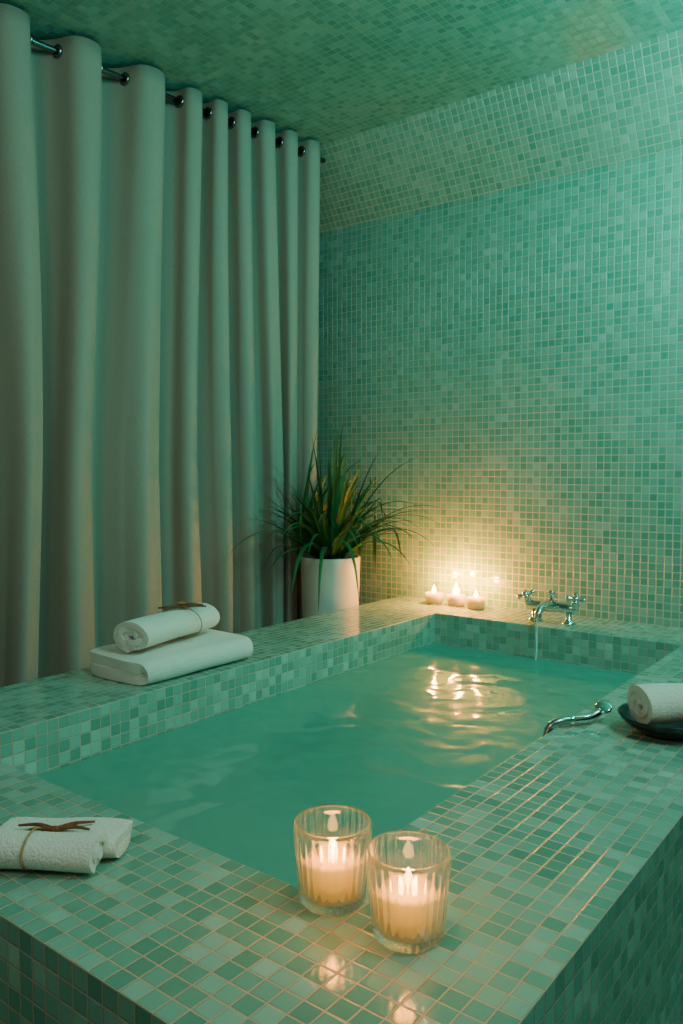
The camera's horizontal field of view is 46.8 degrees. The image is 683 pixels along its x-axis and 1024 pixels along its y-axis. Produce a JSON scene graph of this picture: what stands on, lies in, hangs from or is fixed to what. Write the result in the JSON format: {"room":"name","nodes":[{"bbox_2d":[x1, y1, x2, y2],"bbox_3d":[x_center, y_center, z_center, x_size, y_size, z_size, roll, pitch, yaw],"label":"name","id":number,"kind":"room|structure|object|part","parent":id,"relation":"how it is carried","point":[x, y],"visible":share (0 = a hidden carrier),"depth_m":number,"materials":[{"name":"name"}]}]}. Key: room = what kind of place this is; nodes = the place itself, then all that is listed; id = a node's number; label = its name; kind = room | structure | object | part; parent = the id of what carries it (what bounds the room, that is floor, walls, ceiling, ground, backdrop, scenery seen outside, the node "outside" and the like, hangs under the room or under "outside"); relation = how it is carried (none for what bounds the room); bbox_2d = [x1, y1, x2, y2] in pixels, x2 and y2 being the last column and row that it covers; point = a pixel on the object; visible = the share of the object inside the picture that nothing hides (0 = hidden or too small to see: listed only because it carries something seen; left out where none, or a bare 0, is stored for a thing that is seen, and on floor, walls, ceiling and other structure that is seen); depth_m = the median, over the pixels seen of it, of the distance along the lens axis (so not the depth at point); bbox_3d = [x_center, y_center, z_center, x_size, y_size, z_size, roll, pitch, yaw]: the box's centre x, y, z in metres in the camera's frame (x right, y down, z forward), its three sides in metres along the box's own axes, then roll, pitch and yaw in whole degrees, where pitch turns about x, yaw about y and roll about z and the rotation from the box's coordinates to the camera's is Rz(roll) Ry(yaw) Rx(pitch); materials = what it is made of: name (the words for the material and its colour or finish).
{"room":"spa bathroom","nodes":[
{"label":"spa bathroom","id":0,"kind":"room"},
{"bbox_2d":[0,0,682,145],"bbox_3d":[-0.193,-1.586,1.240,4.080,0.001,4.020,2,4,38],"label":"ceiling","id":1,"kind":"structure","parent":0,"point":[322,71],"depth_m":2.82,"materials":[{"name":"tile"}]},
{"bbox_2d":[0,3,325,686],"bbox_3d":[-1.117,-0.228,2.688,0.171,2.835,3.043,3,4,43],"label":"curtain","id":2,"kind":"object","parent":1,"relation":"hanging from","point":[160,248],"visible":0.77,"depth_m":2.99,"materials":[{"name":"fabric"}]},
{"bbox_3d":[-1.120,-1.599,2.618,0.022,0.022,3.043,3,4,43],"label":"rod","id":3,"kind":"part","parent":2,"relation":"part of","materials":[{"name":"metal"}]},
{"bbox_2d":[317,149,682,627],"bbox_3d":[1.161,-0.084,3.081,4.080,2.541,0.001,2,4,38],"label":"wall","id":4,"kind":"structure","parent":0,"point":[520,349],"depth_m":3.36,"materials":[{"name":"tile"}]},
{"bbox_2d":[320,29,682,233],"bbox_3d":[1.097,-1.512,2.922,4.080,0.327,0.210,2,4,38],"label":"ceiling","id":5,"kind":"structure","parent":0,"point":[622,105],"depth_m":3.22,"materials":[{"name":"tile"}]},
{"label":"floor","id":6,"kind":"structure","parent":0,"visible":0},
{"bbox_2d":[230,423,440,617],"bbox_3d":[-0.006,0.385,3.382,0.619,1.572,0.935,2,4,38],"label":"potted plant","id":7,"kind":"object","parent":6,"relation":"on","point":[330,575],"visible":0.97,"depth_m":3.46,"materials":[{"name":"green plant"}]},
{"bbox_3d":[-0.050,0.679,3.586,0.270,0.963,0.270,2,4,38],"label":"pot","id":8,"kind":"part","parent":7,"relation":"part of","materials":[{"name":"ceramic"}]},
{"bbox_2d":[0,596,682,1023],"bbox_3d":[0.170,0.857,2.246,1.710,0.750,2.610,2,4,38],"label":"bathtub","id":9,"kind":"object","parent":6,"relation":"on","point":[565,905],"visible":0.54,"depth_m":1.17,"materials":[{"name":"tile"}]},
{"bbox_2d":[0,817,132,872],"bbox_3d":[-0.474,0.506,1.218,0.273,0.056,0.128,0,3,1],"label":"rolled hand towel","id":10,"kind":"object","parent":9,"relation":"on","point":[75,844],"visible":1,"depth_m":1.18,"materials":[{"name":"fabric"}]},
{"bbox_2d":[90,629,252,684],"bbox_3d":[-0.508,0.435,2.417,0.273,0.073,0.451,2,4,38],"label":"bath towel","id":11,"kind":"object","parent":9,"relation":"on","point":[176,657],"visible":0.94,"depth_m":2.30,"materials":[{"name":"fabric"}]},
{"bbox_2d":[113,601,219,652],"bbox_3d":[-0.518,0.339,2.402,0.157,0.115,0.356,1,3,26],"label":"rolled towel","id":12,"kind":"object","parent":11,"relation":"on","point":[140,633],"visible":1,"depth_m":2.32,"materials":[{"name":"fabric"}]},
{"bbox_2d":[293,804,371,915],"bbox_3d":[-0.012,0.485,1.101,0.110,0.114,0.110,2,4,38],"label":"candle","id":13,"kind":"object","parent":9,"relation":"on","point":[331,841],"visible":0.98,"depth_m":1.06,"materials":[{"name":"clear glass"}]},
{"bbox_2d":[36,643,637,887],"bbox_3d":[0.170,0.608,2.233,0.988,0.001,2.008,2,4,38],"label":"water","id":14,"kind":"object","parent":9,"relation":"in","point":[392,739],"visible":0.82,"depth_m":2.04,"materials":[{"name":"teal liquid"}]},
{"bbox_2d":[366,830,450,953],"bbox_3d":[0.086,0.489,1.018,0.110,0.114,0.110,2,4,38],"label":"candle","id":15,"kind":"object","parent":9,"relation":"on","point":[409,871],"visible":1,"depth_m":0.98,"materials":[{"name":"clear glass"}]},
{"bbox_2d":[425,585,442,604],"bbox_3d":[0.417,0.369,3.560,0.082,0.085,0.082,2,4,38],"label":"tealight candle","id":16,"kind":"object","parent":9,"relation":"on","point":[433,597],"visible":1,"depth_m":3.53,"materials":[{"name":"beige wax"}]},
{"bbox_2d":[447,582,464,606],"bbox_3d":[0.509,0.362,3.507,0.082,0.105,0.082,2,4,38],"label":"tealight candle","id":17,"kind":"object","parent":9,"relation":"on","point":[455,599],"visible":1,"depth_m":3.48,"materials":[{"name":"beige wax"}]},
{"bbox_2d":[466,590,485,609],"bbox_3d":[0.584,0.378,3.432,0.082,0.081,0.082,2,4,38],"label":"tealight candle","id":18,"kind":"object","parent":9,"relation":"on","point":[475,602],"visible":1,"depth_m":3.40,"materials":[{"name":"beige wax"}]},
{"bbox_2d":[517,589,585,660],"bbox_3d":[0.794,0.438,3.074,0.277,0.254,0.172,2,4,38],"label":"faucet","id":19,"kind":"object","parent":9,"relation":"attached to","point":[537,606],"visible":1,"depth_m":3.07,"materials":[{"name":"silver metal"}]},
{"bbox_2d":[543,700,611,735],"bbox_3d":[0.551,0.555,1.865,0.188,0.206,0.040,-1,3,-14],"label":"faucet","id":20,"kind":"object","parent":9,"relation":"attached to","point":[602,707],"visible":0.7,"depth_m":1.85,"materials":[{"name":"metal"}]},
{"bbox_2d":[617,683,682,739],"bbox_3d":[0.750,0.447,1.805,0.227,0.114,0.208,0,3,-9],"label":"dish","id":21,"kind":"object","parent":9,"relation":"on","point":[655,710],"visible":1,"depth_m":1.76,"materials":[{"name":"white fabric"}]},
{"bbox_3d":[0.740,0.483,1.806,0.208,0.043,0.208,2,4,38],"label":"dish","id":22,"kind":"part","parent":21,"relation":"part of","materials":[{"name":"black ceramic"}]}
]}

